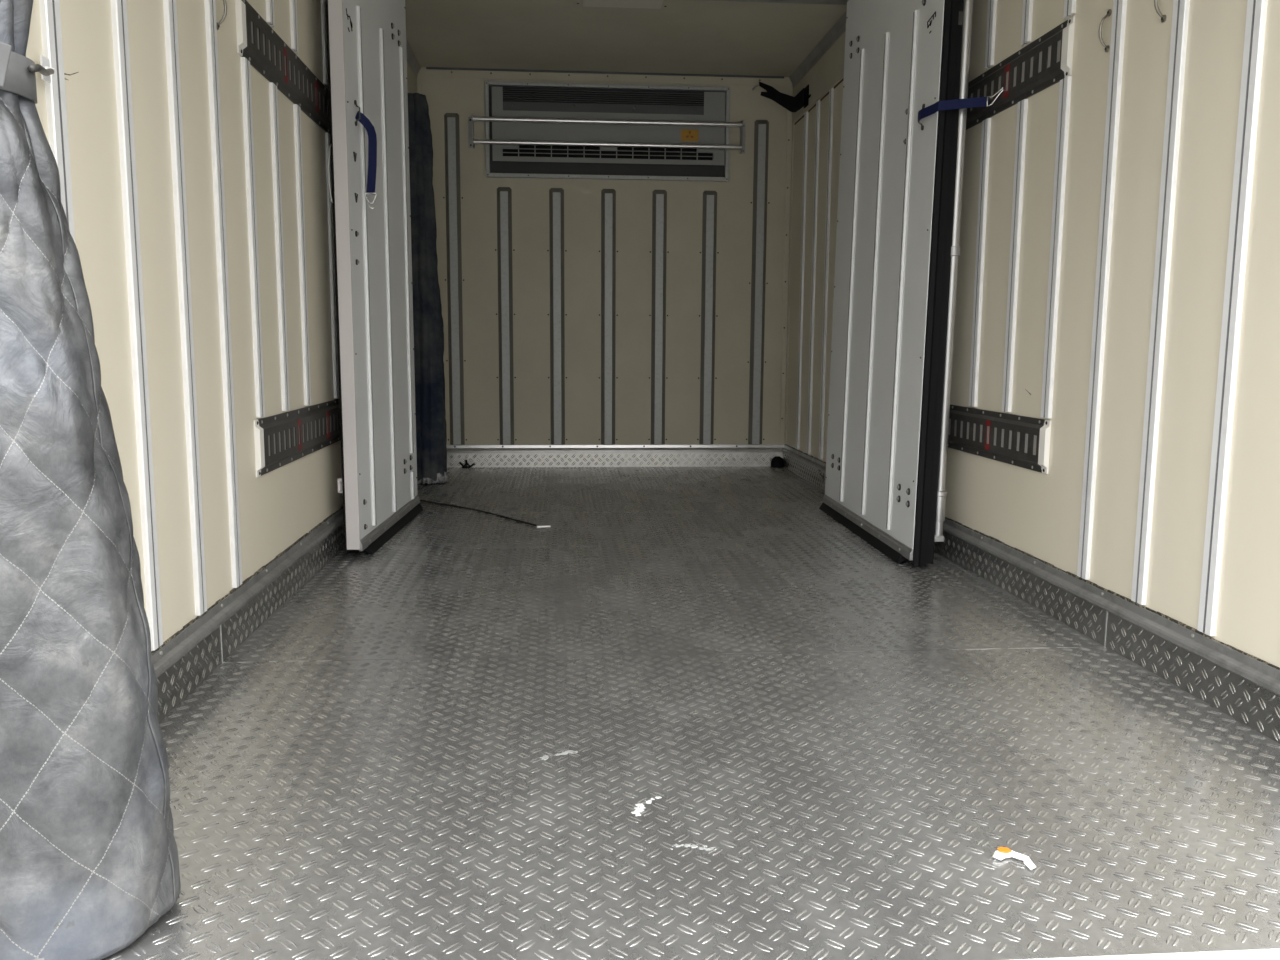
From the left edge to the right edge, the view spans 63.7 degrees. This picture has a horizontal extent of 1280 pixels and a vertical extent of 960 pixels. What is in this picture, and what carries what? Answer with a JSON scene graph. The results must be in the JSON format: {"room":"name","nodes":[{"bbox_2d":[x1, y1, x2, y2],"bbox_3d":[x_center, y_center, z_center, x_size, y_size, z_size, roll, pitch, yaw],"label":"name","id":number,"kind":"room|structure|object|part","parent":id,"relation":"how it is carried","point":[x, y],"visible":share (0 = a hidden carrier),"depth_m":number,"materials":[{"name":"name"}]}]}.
{"room":"refrigerated truck interior","nodes":[
{"label":"refrigerated truck interior","id":0,"kind":"room"},
{"bbox_2d":[26,0,420,651],"bbox_3d":[-1.137,-0.840,3.610,0.110,2.626,5.316,0,8,-4],"label":"wall","id":1,"kind":"structure","parent":0,"point":[196,202],"depth_m":2.34,"materials":[{"name":"metal"}]},
{"bbox_2d":[0,0,180,959],"bbox_3d":[-0.763,-0.527,1.216,0.304,2.237,0.272,0,8,-4],"label":"curtain","id":2,"kind":"object","parent":1,"relation":"hanging from","point":[89,859],"visible":0.98,"depth_m":1.24,"materials":[{"name":"grey quilted fabric"}]},
{"bbox_2d":[0,42,56,103],"bbox_3d":[-0.863,-0.559,1.398,0.145,0.158,0.550,-3,8,-20],"label":"tie","id":3,"kind":"object","parent":2,"relation":"attached to","point":[17,71],"visible":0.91,"depth_m":1.21,"materials":[{"name":"grey fabric"}]},
{"bbox_3d":[-0.826,-0.568,1.430,0.014,0.114,0.489,-3,8,-26],"label":"tie rod","id":4,"kind":"part","parent":3,"relation":"part of","materials":[{"name":"metal"}]},
{"bbox_3d":[-0.938,-0.653,1.638,0.019,0.036,0.025,0,8,-4],"label":"wall plate","id":5,"kind":"part","parent":3,"relation":"part of","materials":[{"name":"metal"}]},
{"bbox_2d":[216,0,226,29],"bbox_3d":[-1.013,-1.143,2.491,0.029,0.105,0.017,0,8,-4],"label":"hook","id":6,"kind":"object","parent":1,"relation":"attached to","point":[224,1],"visible":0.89,"depth_m":2.49,"materials":[{"name":"silver metal"}]},
{"bbox_2d":[151,506,343,720],"bbox_3d":[-1.105,0.210,3.737,0.028,0.172,5.186,0,8,-4],"label":"baseboard","id":7,"kind":"structure","parent":1,"relation":"attached to","point":[186,658],"depth_m":2.58,"materials":[{"name":"silver metal"}]},
{"bbox_2d":[235,0,329,133],"bbox_3d":[-1.101,-1.299,3.541,0.016,0.155,1.808,0,8,-4],"label":"track","id":8,"kind":"object","parent":1,"relation":"attached to","point":[257,41],"visible":0.7,"depth_m":3.02,"materials":[{"name":"metal"}]},
{"bbox_2d":[253,399,340,476],"bbox_3d":[-1.107,-0.203,3.687,0.016,0.155,1.808,0,8,-4],"label":"track","id":9,"kind":"object","parent":1,"relation":"attached to","point":[282,439],"visible":0.73,"depth_m":3.17,"materials":[{"name":"metal"}]},
{"bbox_2d":[325,0,422,553],"bbox_3d":[-1.008,-0.908,4.022,0.101,2.250,1.108,0,8,0],"label":"door","id":10,"kind":"structure","parent":1,"relation":"in","point":[367,53],"depth_m":3.84,"materials":[{"name":"paint"}]},
{"bbox_2d":[355,111,376,208],"bbox_3d":[-0.955,-1.115,3.598,0.074,0.330,0.015,-2,8,-19],"label":"strap","id":11,"kind":"object","parent":10,"relation":"hanging from","point":[372,138],"visible":1,"depth_m":3.60,"materials":[{"name":"blue fabric"}]},
{"bbox_3d":[-0.998,0.159,4.170,0.011,0.040,1.093,0,8,-2],"label":"rail","id":12,"kind":"part","parent":10,"relation":"part of","materials":[{"name":"black rubber"}]},
{"bbox_3d":[-1.090,-2.028,3.439,0.032,0.065,5.186,0,8,-4],"label":"cove trim","id":13,"kind":"part","parent":1,"relation":"part of","materials":[{"name":"grey metal"}]},
{"bbox_2d":[408,93,448,483],"bbox_3d":[-1.149,-0.994,5.489,0.218,2.027,0.227,0,8,-4],"label":"curtain","id":14,"kind":"object","parent":1,"relation":"hanging from","point":[428,327],"visible":0.75,"depth_m":5.44,"materials":[{"name":"blue fabric"}]},
{"bbox_2d":[416,67,793,444],"bbox_3d":[-0.201,-1.189,6.267,2.232,2.626,0.116,0,8,-4],"label":"wall","id":15,"kind":"structure","parent":0,"point":[575,311],"depth_m":6.25,"materials":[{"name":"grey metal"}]},
{"bbox_3d":[-1.293,-1.258,6.132,0.033,2.106,0.036,0,8,-4],"label":"corner trim","id":16,"kind":"part","parent":15,"relation":"part of","materials":[{"name":"beige plastic"}]},
{"bbox_3d":[-0.192,-2.381,6.085,2.112,0.054,0.004,0,8,-4],"label":"trim","id":17,"kind":"part","parent":15,"relation":"part of","materials":[{"name":"beige plastic"}]},
{"bbox_2d":[468,114,745,153],"bbox_3d":[-0.185,-2.043,6.085,1.648,0.178,0.090,0,8,-4],"label":"bars","id":18,"kind":"object","parent":15,"relation":"attached to","point":[742,125],"visible":1,"depth_m":6.05,"materials":[{"name":"metal"}]},
{"bbox_2d":[485,81,729,181],"bbox_3d":[-0.187,-2.064,6.111,1.446,0.542,0.038,0,8,-4],"label":"air conditioning unit","id":19,"kind":"object","parent":15,"relation":"attached to","point":[502,98],"visible":1,"depth_m":6.11,"materials":[{"name":"grey"}]},
{"bbox_3d":[-0.212,-2.194,6.083,1.186,0.052,0.008,0,8,-4],"label":"fan panel","id":20,"kind":"part","parent":19,"relation":"part of","materials":[{"name":"grey"}]},
{"bbox_2d":[502,145,713,160],"bbox_3d":[-0.188,-1.947,6.124,1.260,0.075,0.027,0,8,-4],"label":"outlet","id":21,"kind":"object","parent":19,"relation":"attached to","point":[509,152],"depth_m":6.12,"materials":[{"name":"black"}]},
{"bbox_2d":[446,444,783,467],"bbox_3d":[-0.204,-0.134,6.373,2.226,0.167,0.027,0,8,-4],"label":"baseboard","id":22,"kind":"structure","parent":15,"relation":"attached to","point":[727,455],"depth_m":6.37,"materials":[{"name":"metal"}]},
{"bbox_3d":[-0.204,-0.194,6.365,2.226,0.046,0.027,0,8,-4],"label":"cap rail","id":23,"kind":"part","parent":22,"relation":"part of","materials":[{"name":"metal"}]},
{"bbox_3d":[0.899,-1.268,6.302,0.033,2.106,0.036,0,8,-4],"label":"corner trim","id":24,"kind":"part","parent":15,"relation":"part of","materials":[{"name":"beige plastic"}]},
{"bbox_2d":[405,0,846,76],"bbox_3d":[0.011,-2.101,3.490,2.232,0.080,5.236,0,8,-4],"label":"ceiling","id":25,"kind":"structure","parent":0,"point":[687,36],"depth_m":5.36,"materials":[{"name":"beige plastic"}]},
{"bbox_2d":[574,0,670,8],"bbox_3d":[-0.080,-2.224,4.779,0.450,0.021,0.185,0,8,-4],"label":"recessed light","id":26,"kind":"object","parent":25,"relation":"in","point":[650,4],"visible":1,"depth_m":4.80,"materials":[{"name":"beige plastic"}]},
{"bbox_2d":[706,0,848,4],"bbox_3d":[-0.072,-2.177,4.563,2.230,0.057,0.075,0,8,-4],"label":"beam","id":27,"kind":"structure","parent":25,"relation":"attached to","point":[833,2],"depth_m":4.64,"materials":[{"name":"grey metal"}]},
{"bbox_2d":[101,466,1279,959],"bbox_3d":[-0.005,0.274,3.832,2.200,0.032,5.186,0,8,-4],"label":"floor","id":28,"kind":"structure","parent":0,"point":[856,735],"depth_m":1.90,"materials":[{"name":"metal"}]},
{"bbox_2d":[459,460,474,467],"bbox_3d":[-1.054,-0.098,6.276,0.097,0.048,0.035,0,8,-4],"label":"clip","id":29,"kind":"object","parent":28,"relation":"on","point":[460,463],"visible":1,"depth_m":6.27,"materials":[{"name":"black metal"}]},
{"bbox_2d":[420,499,550,528],"bbox_3d":[-0.704,0.146,4.593,0.071,0.015,0.954,-7,10,-42],"label":"cord","id":30,"kind":"object","parent":28,"relation":"on","point":[537,526],"visible":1,"depth_m":4.57,"materials":[{"name":"black rubber"}]},
{"bbox_2d":[540,750,577,759],"bbox_3d":[-0.152,0.513,1.928,0.078,0.001,0.020,-4,9,-30],"label":"smear","id":31,"kind":"object","parent":28,"relation":"on","point":[544,757],"visible":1,"depth_m":1.93,"materials":[{"name":"grey"}]},
{"bbox_2d":[631,796,661,815],"bbox_3d":[0.006,0.542,1.718,0.028,0.001,0.085,4,9,26],"label":"smear","id":32,"kind":"object","parent":28,"relation":"on","point":[638,810],"visible":1,"depth_m":1.71,"materials":[{"name":"white"}]},
{"bbox_2d":[672,844,716,850],"bbox_3d":[0.084,0.561,1.578,0.069,0.001,0.017,2,8,14],"label":"smear","id":33,"kind":"object","parent":28,"relation":"on","point":[676,845],"visible":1,"depth_m":1.58,"materials":[{"name":"grey"}]},
{"bbox_2d":[771,456,783,467],"bbox_3d":[0.855,-0.115,6.409,0.079,0.069,0.080,0,8,-4],"label":"plug","id":34,"kind":"object","parent":28,"relation":"on","point":[777,461],"visible":1,"depth_m":6.38,"materials":[{"name":"black rubber"}]},
{"bbox_2d":[993,847,1035,869],"bbox_3d":[0.562,0.564,1.540,0.065,0.007,0.039,7,10,41],"label":"paper scrap","id":35,"kind":"object","parent":28,"relation":"on","point":[1001,853],"visible":1,"depth_m":1.54,"materials":[{"name":"white paper"}]},
{"bbox_2d":[997,847,1011,852],"bbox_3d":[0.551,0.559,1.557,0.019,0.002,0.016,0,8,-4],"label":"spot","id":36,"kind":"object","parent":35,"relation":"on","point":[1001,849],"depth_m":1.55,"materials":[{"name":"orange"}]},
{"bbox_2d":[1014,948,1279,959],"bbox_3d":[0.199,0.717,1.233,2.232,0.226,0.100,0,8,-4],"label":"sill","id":37,"kind":"structure","parent":28,"relation":"attached to","point":[1255,954],"depth_m":1.29,"materials":[{"name":"white metal"}]},
{"bbox_2d":[786,0,1279,667],"bbox_3d":[1.138,-0.850,3.786,0.110,2.626,5.316,0,8,-4],"label":"wall","id":38,"kind":"structure","parent":0,"point":[1118,277],"depth_m":2.58,"materials":[{"name":"metal"}]},
{"bbox_2d":[752,82,810,111],"bbox_3d":[0.809,-2.212,5.947,0.098,0.201,0.522,-6,10,-40],"label":"bracket","id":39,"kind":"object","parent":38,"relation":"attached to","point":[793,104],"visible":1,"depth_m":5.90,"materials":[{"name":"black metal"}]},
{"bbox_3d":[0.943,-2.167,5.804,0.015,0.110,0.140,-1,8,-8],"label":"mounting plate","id":40,"kind":"part","parent":39,"relation":"part of","materials":[{"name":"black metal"}]},
{"bbox_3d":[1.107,-2.038,3.610,0.032,0.065,5.186,0,8,-4],"label":"cove trim","id":41,"kind":"part","parent":38,"relation":"part of","materials":[{"name":"grey metal"}]},
{"bbox_2d":[819,0,972,566],"bbox_3d":[0.940,-0.895,4.018,0.150,2.248,1.317,0,8,-4],"label":"door","id":42,"kind":"structure","parent":38,"relation":"in","point":[898,249],"depth_m":3.74,"materials":[{"name":"paint"}]},
{"bbox_3d":[0.893,0.171,4.166,0.012,0.040,1.293,0,8,-3],"label":"rail","id":43,"kind":"part","parent":42,"relation":"part of","materials":[{"name":"grey metal"}]},
{"bbox_2d":[918,87,1002,120],"bbox_3d":[1.012,-1.220,3.326,0.093,0.062,0.324,-6,10,-41],"label":"strap","id":44,"kind":"object","parent":42,"relation":"attached to","point":[978,101],"visible":1,"depth_m":3.29,"materials":[{"name":"blue fabric"}]},
{"bbox_2d":[948,404,1050,473],"bbox_3d":[1.102,-0.213,3.859,0.016,0.155,1.808,0,8,-4],"label":"track","id":45,"kind":"object","parent":38,"relation":"attached to","point":[1017,440],"visible":0.56,"depth_m":3.26,"materials":[{"name":"metal"}]},
{"bbox_2d":[966,16,1074,129],"bbox_3d":[1.109,-1.309,3.712,0.016,0.155,1.808,0,8,-4],"label":"track","id":46,"kind":"object","parent":38,"relation":"attached to","point":[1041,64],"visible":0.49,"depth_m":3.08,"materials":[{"name":"metal"}]},
{"bbox_2d":[781,444,1279,743],"bbox_3d":[1.096,0.200,3.908,0.028,0.172,5.186,0,8,-4],"label":"baseboard","id":47,"kind":"structure","parent":38,"relation":"attached to","point":[1245,687],"depth_m":2.54,"materials":[{"name":"silver metal"}]},
{"bbox_2d":[1098,9,1111,51],"bbox_3d":[1.188,-1.150,2.637,0.029,0.105,0.017,0,8,-4],"label":"hook","id":48,"kind":"object","parent":38,"relation":"attached to","point":[1109,12],"visible":1,"depth_m":2.63,"materials":[{"name":"silver metal"}]},
{"bbox_2d":[1154,0,1166,21],"bbox_3d":[1.207,-1.117,2.390,0.029,0.105,0.017,0,8,-4],"label":"hook","id":49,"kind":"object","parent":38,"relation":"attached to","point":[1163,17],"visible":1,"depth_m":2.39,"materials":[{"name":"silver metal"}]}
]}

